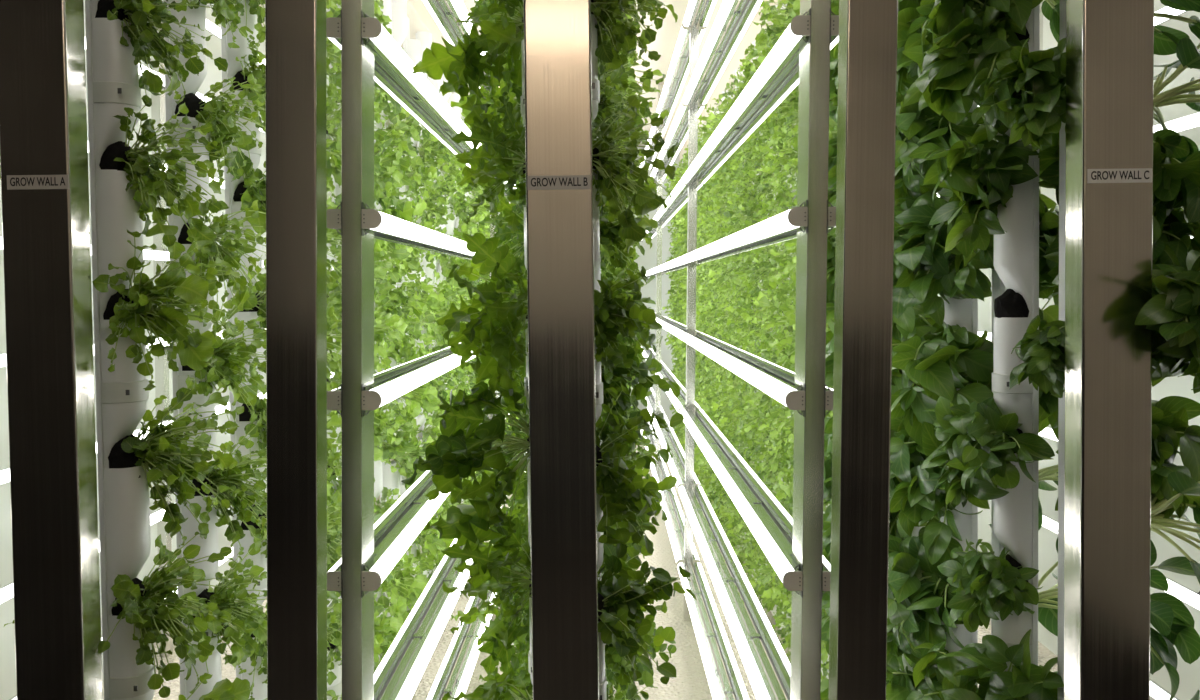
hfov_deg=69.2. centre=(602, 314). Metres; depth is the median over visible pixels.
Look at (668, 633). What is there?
plant
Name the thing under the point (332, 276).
plant
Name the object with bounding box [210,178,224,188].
light
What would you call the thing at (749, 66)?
plant
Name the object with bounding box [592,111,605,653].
tower
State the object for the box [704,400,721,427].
plant
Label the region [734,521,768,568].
plant
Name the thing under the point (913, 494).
basil plant
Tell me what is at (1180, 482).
plant
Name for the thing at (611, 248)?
plant
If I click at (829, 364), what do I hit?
basil plant
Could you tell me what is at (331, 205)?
plant
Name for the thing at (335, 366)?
plant
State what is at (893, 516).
basil plant
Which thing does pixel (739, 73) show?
tower
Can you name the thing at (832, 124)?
plant
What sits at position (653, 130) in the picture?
light
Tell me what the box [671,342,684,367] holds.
plant
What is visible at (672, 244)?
plant
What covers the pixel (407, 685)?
light
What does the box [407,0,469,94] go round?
channel
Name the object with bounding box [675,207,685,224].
plant
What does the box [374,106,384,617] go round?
tower
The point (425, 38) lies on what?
tower
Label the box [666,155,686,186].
plant
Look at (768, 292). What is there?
plant
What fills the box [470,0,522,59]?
plant
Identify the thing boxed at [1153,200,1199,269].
basil plant
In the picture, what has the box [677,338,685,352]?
plant
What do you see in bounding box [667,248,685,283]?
plant
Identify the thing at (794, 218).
light
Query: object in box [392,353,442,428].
plant
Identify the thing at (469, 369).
plant
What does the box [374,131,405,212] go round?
plant
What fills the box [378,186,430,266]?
plant
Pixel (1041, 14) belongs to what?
post
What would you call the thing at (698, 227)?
plant
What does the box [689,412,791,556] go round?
support rail
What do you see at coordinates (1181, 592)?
light
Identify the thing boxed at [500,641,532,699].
plant
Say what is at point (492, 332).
plant
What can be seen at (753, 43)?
tower
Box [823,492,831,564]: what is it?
basil plant
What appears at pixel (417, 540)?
plant
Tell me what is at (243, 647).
plant
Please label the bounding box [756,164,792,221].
plant
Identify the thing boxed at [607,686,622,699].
plant
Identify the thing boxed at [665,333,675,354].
plant
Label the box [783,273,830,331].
plant
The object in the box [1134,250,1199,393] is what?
basil plant
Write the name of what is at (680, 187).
light
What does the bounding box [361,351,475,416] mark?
light
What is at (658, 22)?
plant
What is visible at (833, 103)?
basil plant
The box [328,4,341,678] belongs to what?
tower
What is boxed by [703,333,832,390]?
diffuser
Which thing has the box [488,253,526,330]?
plant
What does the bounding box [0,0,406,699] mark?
wall
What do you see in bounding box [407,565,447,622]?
plant
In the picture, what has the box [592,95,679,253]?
plant
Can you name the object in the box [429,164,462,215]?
plant
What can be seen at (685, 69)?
light
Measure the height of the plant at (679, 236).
0.316 m
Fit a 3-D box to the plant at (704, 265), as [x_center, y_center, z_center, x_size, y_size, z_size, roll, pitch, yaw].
[0.687,-0.246,5.537,0.154,0.235,0.268,0,2,-5]
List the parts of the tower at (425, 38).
rail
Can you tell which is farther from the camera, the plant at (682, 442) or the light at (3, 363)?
the plant at (682, 442)
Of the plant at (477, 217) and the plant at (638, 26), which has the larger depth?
the plant at (477, 217)
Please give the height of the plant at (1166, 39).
0.218 m
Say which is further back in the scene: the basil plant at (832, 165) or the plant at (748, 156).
the plant at (748, 156)
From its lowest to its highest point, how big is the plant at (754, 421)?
0.356 m
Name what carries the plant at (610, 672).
attached to the tower
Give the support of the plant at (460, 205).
attached to the tower at (450, 226)
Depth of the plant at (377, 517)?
2.51 m
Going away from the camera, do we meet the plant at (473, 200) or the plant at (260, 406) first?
the plant at (260, 406)
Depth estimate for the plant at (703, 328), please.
5.29 m
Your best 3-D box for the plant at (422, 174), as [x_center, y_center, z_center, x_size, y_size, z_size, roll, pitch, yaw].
[-0.749,-0.557,3.567,0.136,0.208,0.290,0,2,-1]
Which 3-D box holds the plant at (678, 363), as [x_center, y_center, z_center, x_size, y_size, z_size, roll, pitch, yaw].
[0.650,0.590,7.401,0.226,0.397,0.391,0,2,-6]
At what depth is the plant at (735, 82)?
4.23 m
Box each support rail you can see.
[374,50,469,151]
[374,416,492,557]
[381,545,464,699]
[438,0,487,86]
[443,590,489,699]
[648,396,654,410]
[656,464,683,555]
[659,109,688,172]
[659,186,687,220]
[660,370,685,404]
[662,428,684,480]
[663,32,689,119]
[687,565,733,699]
[688,488,785,699]
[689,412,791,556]
[691,49,798,181]
[692,0,746,102]
[693,0,705,25]
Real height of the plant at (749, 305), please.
0.249 m
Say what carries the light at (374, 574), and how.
attached to the support rail at (415, 504)
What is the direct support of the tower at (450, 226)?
on the gutter at (424, 572)
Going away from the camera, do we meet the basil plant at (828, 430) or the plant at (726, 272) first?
the basil plant at (828, 430)
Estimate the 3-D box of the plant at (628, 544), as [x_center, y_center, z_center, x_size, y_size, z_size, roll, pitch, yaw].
[0.046,0.483,2.003,0.151,0.251,0.191,1,2,22]
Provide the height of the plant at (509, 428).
0.218 m
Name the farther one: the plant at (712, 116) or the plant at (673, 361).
the plant at (673, 361)
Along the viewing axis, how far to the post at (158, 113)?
3.41 m
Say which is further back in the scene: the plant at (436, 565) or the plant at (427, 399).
the plant at (436, 565)
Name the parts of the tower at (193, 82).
rail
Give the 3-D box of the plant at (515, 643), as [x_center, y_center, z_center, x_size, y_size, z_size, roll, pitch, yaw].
[-0.186,0.745,2.077,0.171,0.301,0.413,0,2,-17]
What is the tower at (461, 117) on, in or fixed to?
on the gutter at (424, 572)
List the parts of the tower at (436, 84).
rail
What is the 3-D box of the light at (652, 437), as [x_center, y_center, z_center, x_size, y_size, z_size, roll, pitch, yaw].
[0.410,1.002,7.106,0.039,0.060,2.169,0,2,0]
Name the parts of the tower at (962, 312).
rail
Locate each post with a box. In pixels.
[0,0,102,699]
[151,21,172,656]
[265,0,326,699]
[327,119,332,370]
[341,0,373,699]
[488,177,499,626]
[523,0,598,699]
[654,84,663,473]
[683,5,698,620]
[790,0,830,699]
[829,0,897,699]
[1039,1,1042,192]
[1064,0,1153,699]
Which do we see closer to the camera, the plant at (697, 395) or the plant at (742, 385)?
the plant at (742, 385)
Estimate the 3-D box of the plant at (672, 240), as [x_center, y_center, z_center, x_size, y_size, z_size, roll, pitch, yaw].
[0.668,-0.549,7.629,0.192,0.307,0.351,0,2,9]
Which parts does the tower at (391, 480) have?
rail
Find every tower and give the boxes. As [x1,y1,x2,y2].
[85,0,155,699]
[163,0,221,699]
[221,0,266,699]
[326,9,341,699]
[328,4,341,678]
[374,0,400,616]
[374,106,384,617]
[390,0,416,580]
[403,16,426,564]
[415,31,437,556]
[427,75,449,494]
[439,74,453,492]
[447,93,460,390]
[454,92,470,502]
[521,17,532,684]
[591,0,606,699]
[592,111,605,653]
[722,90,733,325]
[735,68,750,527]
[751,41,767,557]
[761,51,776,491]
[772,4,791,492]
[787,112,796,482]
[900,521,928,671]
[940,100,977,686]
[991,4,1039,671]
[991,125,1006,633]
[1057,0,1065,699]
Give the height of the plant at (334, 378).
0.285 m
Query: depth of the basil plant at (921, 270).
1.82 m
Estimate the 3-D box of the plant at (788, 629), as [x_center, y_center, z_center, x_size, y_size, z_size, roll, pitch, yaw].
[0.699,1.194,3.222,0.151,0.255,0.314,0,2,-6]
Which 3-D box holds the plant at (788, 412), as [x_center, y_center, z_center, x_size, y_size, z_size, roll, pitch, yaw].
[0.660,0.302,2.913,0.212,0.341,0.357,-1,2,-21]
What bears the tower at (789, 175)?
on the gutter at (774, 609)
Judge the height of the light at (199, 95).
0.060 m
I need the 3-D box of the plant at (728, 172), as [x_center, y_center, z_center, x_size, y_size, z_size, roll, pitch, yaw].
[0.655,-0.748,4.500,0.193,0.327,0.350,0,2,4]
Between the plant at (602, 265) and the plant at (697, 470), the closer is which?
the plant at (602, 265)
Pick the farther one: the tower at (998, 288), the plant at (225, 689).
the tower at (998, 288)
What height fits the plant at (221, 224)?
0.246 m
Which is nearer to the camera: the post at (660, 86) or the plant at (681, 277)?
the post at (660, 86)
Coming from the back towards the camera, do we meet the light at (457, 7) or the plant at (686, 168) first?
the plant at (686, 168)
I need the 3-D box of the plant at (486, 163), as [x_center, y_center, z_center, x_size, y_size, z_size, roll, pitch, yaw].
[-0.188,-0.269,1.513,0.145,0.252,0.252,0,2,-6]
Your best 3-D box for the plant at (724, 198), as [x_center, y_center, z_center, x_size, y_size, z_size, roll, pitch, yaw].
[0.661,-0.592,4.753,0.174,0.305,0.300,0,2,3]
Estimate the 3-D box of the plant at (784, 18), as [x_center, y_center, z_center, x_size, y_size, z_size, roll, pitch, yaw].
[0.652,-0.957,2.906,0.233,0.377,0.435,0,2,-5]
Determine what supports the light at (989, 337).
attached to the post
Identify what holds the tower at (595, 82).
on the gutter
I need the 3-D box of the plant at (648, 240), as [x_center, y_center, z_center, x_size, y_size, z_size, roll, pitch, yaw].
[0.038,-0.267,2.517,0.292,0.290,0.211,2,2,44]
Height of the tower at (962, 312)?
2.513 m
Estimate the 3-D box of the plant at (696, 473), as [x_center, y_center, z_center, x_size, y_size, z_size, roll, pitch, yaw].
[0.684,1.112,6.373,0.220,0.357,0.412,0,2,-13]
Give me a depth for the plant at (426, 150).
3.83 m
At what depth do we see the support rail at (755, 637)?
2.34 m
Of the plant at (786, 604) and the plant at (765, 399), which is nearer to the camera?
the plant at (786, 604)
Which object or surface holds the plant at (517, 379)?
attached to the tower
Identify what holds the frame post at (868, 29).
on the floor
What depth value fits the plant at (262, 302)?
1.98 m
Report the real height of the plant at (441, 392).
0.261 m
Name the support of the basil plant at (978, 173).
in the tower at (1016, 251)
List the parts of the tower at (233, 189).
rail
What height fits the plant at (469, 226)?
0.312 m
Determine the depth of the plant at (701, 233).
5.83 m
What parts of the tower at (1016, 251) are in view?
rail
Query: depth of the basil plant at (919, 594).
1.83 m
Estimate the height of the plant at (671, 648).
0.326 m
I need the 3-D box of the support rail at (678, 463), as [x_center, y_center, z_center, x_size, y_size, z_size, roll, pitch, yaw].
[0.378,0.730,4.918,0.029,0.012,2.161,0,2,0]
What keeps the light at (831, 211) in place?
attached to the support rail
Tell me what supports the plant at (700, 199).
attached to the tower
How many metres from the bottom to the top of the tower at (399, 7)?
2.516 m
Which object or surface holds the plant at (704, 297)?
attached to the tower at (728, 95)
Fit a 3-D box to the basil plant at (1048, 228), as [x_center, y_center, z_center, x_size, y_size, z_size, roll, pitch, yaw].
[0.917,-0.122,1.768,0.216,0.270,0.269,-1,2,-27]
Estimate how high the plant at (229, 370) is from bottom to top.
0.286 m
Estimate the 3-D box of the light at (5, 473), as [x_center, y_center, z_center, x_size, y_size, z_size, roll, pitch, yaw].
[-1.702,0.463,2.413,0.039,0.060,2.101,0,2,0]
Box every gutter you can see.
[341,552,435,699]
[699,468,828,680]
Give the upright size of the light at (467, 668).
0.060 m
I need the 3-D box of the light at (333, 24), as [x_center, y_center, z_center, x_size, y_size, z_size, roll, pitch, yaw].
[-0.484,-0.541,2.573,0.039,0.060,2.041,0,2,0]
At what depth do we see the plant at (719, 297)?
4.78 m
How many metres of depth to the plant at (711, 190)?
4.99 m
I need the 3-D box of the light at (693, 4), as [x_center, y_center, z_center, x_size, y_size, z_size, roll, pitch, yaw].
[0.360,-1.214,2.624,0.039,0.060,2.181,0,2,0]
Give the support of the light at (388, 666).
attached to the support rail at (416, 638)
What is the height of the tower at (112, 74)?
2.523 m
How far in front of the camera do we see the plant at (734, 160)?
4.23 m
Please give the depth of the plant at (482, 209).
5.66 m
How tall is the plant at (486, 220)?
0.296 m
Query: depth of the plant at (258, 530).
1.98 m
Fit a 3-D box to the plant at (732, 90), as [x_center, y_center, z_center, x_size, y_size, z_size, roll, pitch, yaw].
[0.681,-1.083,4.729,0.154,0.243,0.276,0,2,-16]
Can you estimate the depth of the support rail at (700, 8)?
3.56 m
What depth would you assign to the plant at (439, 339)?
3.81 m
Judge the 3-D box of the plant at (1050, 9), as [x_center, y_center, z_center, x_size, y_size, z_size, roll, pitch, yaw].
[0.930,-0.652,1.716,0.181,0.242,0.248,0,2,-12]
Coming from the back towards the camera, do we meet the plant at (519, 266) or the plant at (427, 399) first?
the plant at (427, 399)
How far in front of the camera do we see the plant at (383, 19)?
2.78 m
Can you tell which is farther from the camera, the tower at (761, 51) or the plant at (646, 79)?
the tower at (761, 51)
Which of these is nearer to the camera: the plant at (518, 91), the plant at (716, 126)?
the plant at (518, 91)
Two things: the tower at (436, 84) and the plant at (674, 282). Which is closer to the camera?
the tower at (436, 84)
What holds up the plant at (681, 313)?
attached to the tower
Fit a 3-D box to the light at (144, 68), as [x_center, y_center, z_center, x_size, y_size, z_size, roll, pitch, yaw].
[-1.702,-0.877,2.376,0.039,0.060,2.101,0,2,0]
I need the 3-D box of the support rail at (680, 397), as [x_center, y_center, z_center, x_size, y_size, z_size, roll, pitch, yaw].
[0.381,0.395,4.908,0.029,0.012,2.161,0,2,0]
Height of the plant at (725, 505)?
0.342 m
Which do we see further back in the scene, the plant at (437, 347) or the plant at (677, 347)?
the plant at (677, 347)
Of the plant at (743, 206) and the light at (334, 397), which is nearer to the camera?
the light at (334, 397)
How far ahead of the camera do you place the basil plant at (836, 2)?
2.24 m
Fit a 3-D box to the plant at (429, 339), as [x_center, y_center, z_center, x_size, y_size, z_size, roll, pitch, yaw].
[-0.742,0.192,3.583,0.136,0.231,0.254,0,2,8]
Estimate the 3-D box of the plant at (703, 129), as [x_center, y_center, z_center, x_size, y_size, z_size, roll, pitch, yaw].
[0.659,-1.124,5.224,0.207,0.354,0.421,-1,2,-27]
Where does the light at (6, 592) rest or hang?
attached to the post
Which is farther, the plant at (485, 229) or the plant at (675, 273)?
the plant at (675, 273)
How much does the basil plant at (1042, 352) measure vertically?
0.169 m
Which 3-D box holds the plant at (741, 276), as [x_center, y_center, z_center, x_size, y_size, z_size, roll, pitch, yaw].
[0.655,-0.205,3.941,0.210,0.344,0.380,0,2,-17]
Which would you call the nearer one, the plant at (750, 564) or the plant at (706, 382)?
the plant at (750, 564)
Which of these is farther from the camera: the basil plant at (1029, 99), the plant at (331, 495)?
the plant at (331, 495)
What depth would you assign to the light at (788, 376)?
2.18 m
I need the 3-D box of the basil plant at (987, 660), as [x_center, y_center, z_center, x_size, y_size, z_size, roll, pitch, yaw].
[0.733,0.736,1.573,0.246,0.314,0.385,0,2,-15]
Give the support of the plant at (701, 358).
attached to the tower
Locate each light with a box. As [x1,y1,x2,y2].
[0,237,168,261]
[0,338,168,366]
[0,420,172,483]
[0,502,174,603]
[9,587,177,699]
[85,37,164,87]
[196,92,330,157]
[206,19,264,64]
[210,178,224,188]
[215,372,333,413]
[219,547,232,565]
[326,10,470,167]
[327,202,472,259]
[327,343,461,416]
[327,414,488,597]
[361,10,481,149]
[361,202,474,255]
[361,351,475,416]
[361,414,505,597]
[374,539,463,699]
[390,559,472,699]
[422,0,489,92]
[427,596,480,699]
[446,0,489,75]
[449,591,494,699]
[640,126,657,167]
[641,346,648,357]
[645,396,654,414]
[646,269,655,275]
[646,422,663,461]
[648,123,667,169]
[648,348,664,364]
[648,388,664,413]
[650,462,684,564]
[651,222,665,237]
[651,413,684,488]
[652,253,687,274]
[653,101,688,174]
[653,180,688,221]
[655,372,685,412]
[656,23,689,116]
[656,317,684,337]
[660,462,700,564]
[661,315,698,331]
[661,364,700,408]
[661,412,700,485]
[662,181,702,224]
[662,261,701,273]
[663,24,706,125]
[663,98,705,173]
[677,562,726,699]
[678,485,775,699]
[679,407,802,597]
[680,0,780,162]
[680,200,808,265]
[680,330,805,416]
[681,8,810,184]
[682,0,738,104]
[683,0,699,26]
[693,562,748,699]
[694,485,790,699]
[695,407,830,597]
[696,331,832,416]
[697,8,838,185]
[697,200,835,265]
[698,0,762,105]
[699,0,716,26]
[978,331,991,340]
[1039,427,1057,440]
[1042,514,1199,609]
[1150,679,1179,699]
[1153,113,1199,132]
[1154,7,1187,25]
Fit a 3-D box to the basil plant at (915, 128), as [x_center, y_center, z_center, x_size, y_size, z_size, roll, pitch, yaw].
[0.689,-0.380,1.902,0.231,0.289,0.381,0,2,-5]
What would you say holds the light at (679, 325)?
attached to the post at (694, 30)
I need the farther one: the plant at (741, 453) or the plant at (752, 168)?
the plant at (741, 453)
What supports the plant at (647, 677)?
attached to the tower at (597, 274)
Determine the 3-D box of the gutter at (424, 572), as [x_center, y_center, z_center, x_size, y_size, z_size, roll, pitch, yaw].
[-0.840,1.235,4.864,0.150,0.100,6.945,0,2,0]
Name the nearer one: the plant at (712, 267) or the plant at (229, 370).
the plant at (229, 370)
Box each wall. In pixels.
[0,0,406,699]
[416,147,783,435]
[792,0,1199,699]
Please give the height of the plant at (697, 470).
0.297 m
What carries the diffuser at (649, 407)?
attached to the light at (650, 408)
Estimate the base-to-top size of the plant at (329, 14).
0.281 m
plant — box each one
[92,230,240,390]
[98,532,244,697]
[107,0,227,103]
[113,99,236,258]
[121,375,243,546]
[176,534,266,683]
[178,673,250,699]
[185,73,265,185]
[186,0,254,47]
[186,200,265,322]
[194,286,265,428]
[205,413,266,554]
[228,116,265,234]
[235,23,265,132]
[237,385,266,458]
[241,0,330,33]
[247,590,341,699]
[252,273,333,340]
[255,484,328,557]
[262,106,340,197]
[326,0,332,17]
[326,1,340,93]
[326,37,340,106]
[326,77,390,172]
[327,177,379,248]
[327,229,341,314]
[327,267,380,338]
[327,296,341,389]
[327,352,379,443]
[327,390,341,478]
[327,444,384,505]
[327,495,341,597]
[327,504,392,598]
[327,591,341,684]
[327,690,338,696]
[329,607,386,672]
[332,209,410,299]
[335,293,413,384]
[336,399,403,448]
[337,90,385,124]
[338,0,391,34]
[340,551,406,600]
[374,46,406,115]
[374,115,417,196]
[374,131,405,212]
[374,268,423,337]
[374,487,400,514]
[374,599,405,667]
[377,403,416,472]
[377,545,432,630]
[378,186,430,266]
[379,608,418,690]
[381,306,434,368]
[382,110,420,157]
[387,557,428,612]
[390,244,423,280]
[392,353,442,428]
[394,416,433,489]
[400,156,436,202]
[401,107,429,138]
[401,369,529,549]
[402,333,436,388]
[405,271,440,320]
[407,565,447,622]
[412,0,523,112]
[412,206,442,264]
[412,524,428,543]
[413,283,457,349]
[413,504,453,568]
[415,346,456,402]
[417,134,447,176]
[418,180,448,232]
[422,408,444,456]
[426,226,458,268]
[427,129,454,161]
[427,515,442,573]
[428,266,466,316]
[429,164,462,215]
[432,325,465,382]
[432,383,467,420]
[432,493,458,519]
[436,232,528,414]
[436,494,462,534]
[437,152,468,192]
[440,256,472,289]
[441,504,530,648]
[442,664,532,699]
[445,368,466,383]
[446,187,475,224]
[446,499,471,510]
[448,216,475,263]
[448,294,470,336]
[450,52,521,131]
[451,91,525,232]
[451,542,529,687]
[452,375,475,395]
[453,275,475,302]
[456,203,485,239]
[458,185,480,198]
[462,260,484,298]
[463,357,484,381]
[464,164,526,300]
[465,197,489,229]
[469,62,523,177]
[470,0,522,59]
[470,377,483,408]
[471,184,488,206]
[473,470,483,480]
[476,414,528,544]
[477,223,489,237]
[478,314,525,422]
[479,213,519,254]
[480,201,489,227]
[486,157,523,254]
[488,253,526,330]
[495,569,529,675]
[500,495,527,554]
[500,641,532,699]
[503,380,528,429]
[591,0,667,85]
[592,66,648,152]
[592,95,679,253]
[594,266,658,383]
[596,382,684,560]
[598,38,664,158]
[598,543,696,683]
[599,155,644,218]
[599,198,657,279]
[600,262,654,344]
[601,238,637,277]
[601,253,638,278]
[601,293,679,434]
[602,391,652,474]
[603,441,676,557]
[604,514,652,567]
[605,600,675,693]
[605,622,655,690]
[606,257,655,330]
[606,643,676,699]
[607,176,656,268]
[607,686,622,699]
[608,544,667,670]
[609,0,677,51]
[609,19,637,68]
[611,676,633,699]
[618,23,639,95]
[619,52,636,94]
[619,69,668,180]
[622,671,657,699]
[623,430,650,478]
[624,305,656,387]
[631,435,662,521]
[662,294,676,319]
[663,182,672,199]
[663,251,676,279]
[665,214,678,232]
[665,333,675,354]
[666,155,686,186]
[667,167,683,190]
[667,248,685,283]
[667,312,684,341]
[668,275,686,314]
[669,240,683,259]
[669,270,680,289]
[670,291,686,321]
[671,223,683,248]
[671,230,686,256]
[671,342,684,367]
[672,322,685,353]
[672,353,682,378]
[672,363,685,387]
[673,280,686,312]
[673,355,685,385]
[674,421,684,436]
[675,202,697,224]
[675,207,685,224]
[675,221,686,250]
[675,428,684,446]
[676,269,686,290]
[676,311,686,347]
[677,159,686,177]
[677,231,686,254]
[677,283,700,313]
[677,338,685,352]
[677,435,684,460]
[678,164,685,175]
[679,301,686,325]
[679,347,696,367]
[679,376,697,388]
[680,196,722,241]
[680,211,687,234]
[681,341,700,366]
[682,191,701,216]
[682,461,708,484]
[683,145,700,170]
[684,233,707,282]
[684,437,708,469]
[684,441,700,471]
[685,366,706,400]
[686,273,710,314]
[695,317,715,356]
[695,322,714,371]
[695,356,709,385]
[695,394,712,421]
[696,221,725,280]
[696,279,725,321]
[696,299,717,333]
[697,183,707,198]
[697,219,718,248]
[697,448,715,477]
[698,98,721,149]
[698,127,710,153]
[698,187,726,214]
[698,265,712,284]
[698,358,726,396]
[698,375,718,408]
[698,467,714,494]
[698,476,724,518]
[699,191,725,231]
[699,204,729,244]
[699,257,730,302]
[699,455,712,485]
[700,462,726,520]
[701,122,717,144]
[701,171,732,210]
[701,318,724,353]
[701,375,727,425]
[701,460,730,505]
[704,337,724,376]
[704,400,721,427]
[706,90,733,132]
[707,300,729,333]
[707,503,748,548]
[708,181,737,227]
[708,255,749,305]
[709,366,738,411]
[709,390,744,443]
[710,156,740,187]
[712,336,752,394]
[712,371,757,440]
[713,154,745,201]
[714,90,732,120]
[714,277,738,314]
[714,322,739,347]
[714,410,738,448]
[714,486,743,541]
[715,295,747,346]
[716,230,739,264]
[716,516,759,581]
[719,67,745,107]
[720,166,758,215]
[720,271,761,324]
[722,169,767,233]
[722,201,744,236]
[723,448,757,511]
[724,252,770,303]
[726,290,767,355]
[727,495,743,527]
[728,401,765,458]
[729,81,746,100]
[729,230,751,268]
[729,332,760,352]
[729,387,779,457]
[730,139,764,180]
[730,146,749,170]
[731,434,755,467]
[733,28,780,115]
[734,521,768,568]
[735,348,764,395]
[736,549,775,615]
[738,153,773,214]
[738,517,766,565]
[739,42,766,81]
[739,430,780,492]
[741,209,769,271]
[741,290,795,362]
[742,109,777,150]
[742,270,775,323]
[744,242,790,300]
[744,473,789,562]
[745,352,788,421]
[747,112,794,173]
[748,331,776,364]
[748,404,793,484]
[750,559,790,615]
[751,0,789,55]
[751,545,791,618]
[752,427,793,479]
[753,253,795,341]
[756,114,798,197]
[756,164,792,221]
[757,0,799,63]
[758,293,795,372]
[760,327,794,408]
[762,88,798,133]
[763,458,792,518]
[765,86,798,164]
[767,196,796,257]
[768,238,796,304]
[768,386,830,455]
[772,593,826,665]
[773,446,830,511]
[773,612,790,664]
[780,410,830,506]
[781,0,799,9]
[783,156,797,205]
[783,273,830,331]
[786,117,836,165]
[789,609,828,669]
[796,136,836,199]
[820,678,828,699]
[821,591,829,654]
[821,654,828,690]
[823,416,832,500]
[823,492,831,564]
[824,477,926,558]
[825,302,834,387]
[826,194,835,322]
[826,351,833,416]
[827,189,901,244]
[829,43,838,122]
[829,75,910,120]
[829,298,919,352]
[831,0,838,14]
[831,430,896,437]
[833,0,838,58]
[886,649,977,699]
[887,518,963,668]
[887,653,904,671]
[889,415,982,564]
[891,304,1001,447]
[893,185,991,333]
[895,83,991,205]
[897,0,932,91]
[897,0,1042,124]
[907,629,1063,699]
[908,95,1038,269]
[920,393,1054,508]
[937,539,1041,632]
[971,38,1065,151]
[978,286,1058,439]
[988,524,1057,635]
[1009,315,1064,397]
[1038,129,1199,265]
[1038,459,1057,530]
[1039,132,1058,181]
[1039,189,1058,304]
[1041,0,1059,42]
[1042,252,1199,388]
[1055,396,1199,532]
[1056,538,1199,699]
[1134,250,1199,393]
[1151,471,1199,583]
[1153,16,1199,162]
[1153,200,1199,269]
[1154,0,1199,68]
[1190,690,1199,699]
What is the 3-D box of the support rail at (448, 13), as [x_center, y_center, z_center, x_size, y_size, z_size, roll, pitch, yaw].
[-0.447,-0.877,2.619,0.029,0.012,1.966,0,2,0]
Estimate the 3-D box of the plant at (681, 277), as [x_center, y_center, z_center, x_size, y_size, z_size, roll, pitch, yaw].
[0.678,-0.302,7.096,0.165,0.256,0.263,0,2,-12]
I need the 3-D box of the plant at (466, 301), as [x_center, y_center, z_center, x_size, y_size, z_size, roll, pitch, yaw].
[-0.718,0.040,4.382,0.187,0.285,0.311,0,2,-10]
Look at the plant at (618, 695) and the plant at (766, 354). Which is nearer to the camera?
the plant at (618, 695)
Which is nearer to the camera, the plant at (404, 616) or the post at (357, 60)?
the post at (357, 60)
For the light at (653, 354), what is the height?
0.060 m
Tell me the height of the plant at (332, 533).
0.293 m
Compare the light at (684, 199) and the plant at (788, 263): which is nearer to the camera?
the plant at (788, 263)
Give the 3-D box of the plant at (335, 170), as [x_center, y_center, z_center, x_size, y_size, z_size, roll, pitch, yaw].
[-0.742,-0.431,2.242,0.196,0.247,0.243,1,2,29]
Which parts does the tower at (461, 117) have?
rail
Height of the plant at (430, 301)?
0.217 m
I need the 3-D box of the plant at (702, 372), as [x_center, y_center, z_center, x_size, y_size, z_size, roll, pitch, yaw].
[0.691,0.365,5.846,0.159,0.260,0.312,1,2,24]
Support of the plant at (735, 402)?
attached to the tower at (761, 51)
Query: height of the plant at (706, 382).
0.352 m
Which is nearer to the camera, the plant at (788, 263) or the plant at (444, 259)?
the plant at (788, 263)
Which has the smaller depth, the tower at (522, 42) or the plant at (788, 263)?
the tower at (522, 42)
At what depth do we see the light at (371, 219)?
1.79 m
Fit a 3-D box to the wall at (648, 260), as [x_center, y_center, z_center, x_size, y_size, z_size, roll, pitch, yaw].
[-0.025,-0.221,8.622,3.650,2.860,0.050,0,2,0]
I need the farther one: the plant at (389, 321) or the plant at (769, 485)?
the plant at (769, 485)
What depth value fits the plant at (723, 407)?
4.28 m
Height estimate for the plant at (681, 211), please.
0.362 m
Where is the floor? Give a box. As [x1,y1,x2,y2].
[102,436,1057,699]
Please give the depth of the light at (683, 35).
4.36 m
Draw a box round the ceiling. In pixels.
[257,0,739,146]
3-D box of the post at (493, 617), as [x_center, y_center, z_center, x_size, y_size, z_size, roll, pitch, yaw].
[-0.454,-0.080,3.649,0.040,2.856,0.040,0,2,0]
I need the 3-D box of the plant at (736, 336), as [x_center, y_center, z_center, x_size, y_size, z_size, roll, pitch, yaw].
[0.660,0.036,3.996,0.192,0.311,0.318,0,2,1]
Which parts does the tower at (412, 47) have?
rail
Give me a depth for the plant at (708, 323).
5.54 m
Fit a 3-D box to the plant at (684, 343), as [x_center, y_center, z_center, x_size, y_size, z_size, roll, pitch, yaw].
[0.662,0.251,6.115,0.228,0.385,0.373,0,2,10]
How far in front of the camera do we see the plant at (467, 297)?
4.60 m
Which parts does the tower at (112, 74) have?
rail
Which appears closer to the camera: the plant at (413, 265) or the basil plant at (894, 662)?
the basil plant at (894, 662)
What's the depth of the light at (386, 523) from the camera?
1.98 m
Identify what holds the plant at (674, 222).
attached to the tower
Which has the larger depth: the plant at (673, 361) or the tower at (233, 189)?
the plant at (673, 361)
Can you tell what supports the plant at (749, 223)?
attached to the tower at (783, 4)
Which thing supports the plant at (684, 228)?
attached to the tower
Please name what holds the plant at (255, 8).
attached to the tower at (233, 189)
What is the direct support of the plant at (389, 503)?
attached to the tower at (378, 469)
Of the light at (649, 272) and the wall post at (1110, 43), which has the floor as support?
the wall post at (1110, 43)
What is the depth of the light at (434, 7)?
2.56 m
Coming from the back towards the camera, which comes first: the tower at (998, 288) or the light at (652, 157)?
the light at (652, 157)
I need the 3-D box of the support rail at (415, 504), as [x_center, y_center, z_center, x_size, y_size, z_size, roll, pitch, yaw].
[-0.458,0.458,2.657,0.029,0.012,1.966,0,2,0]
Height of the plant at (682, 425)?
0.322 m
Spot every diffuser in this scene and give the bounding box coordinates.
[328,471,428,571]
[331,347,448,390]
[371,492,449,582]
[375,212,474,254]
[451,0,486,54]
[645,397,652,412]
[652,257,681,272]
[670,106,703,165]
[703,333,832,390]
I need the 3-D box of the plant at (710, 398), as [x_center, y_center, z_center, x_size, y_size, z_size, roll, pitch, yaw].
[0.674,0.512,5.069,0.204,0.314,0.377,0,2,5]
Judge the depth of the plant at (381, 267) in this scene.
2.78 m
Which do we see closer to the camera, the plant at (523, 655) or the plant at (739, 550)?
the plant at (523, 655)
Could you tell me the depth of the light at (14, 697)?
2.53 m
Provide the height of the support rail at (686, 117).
0.012 m

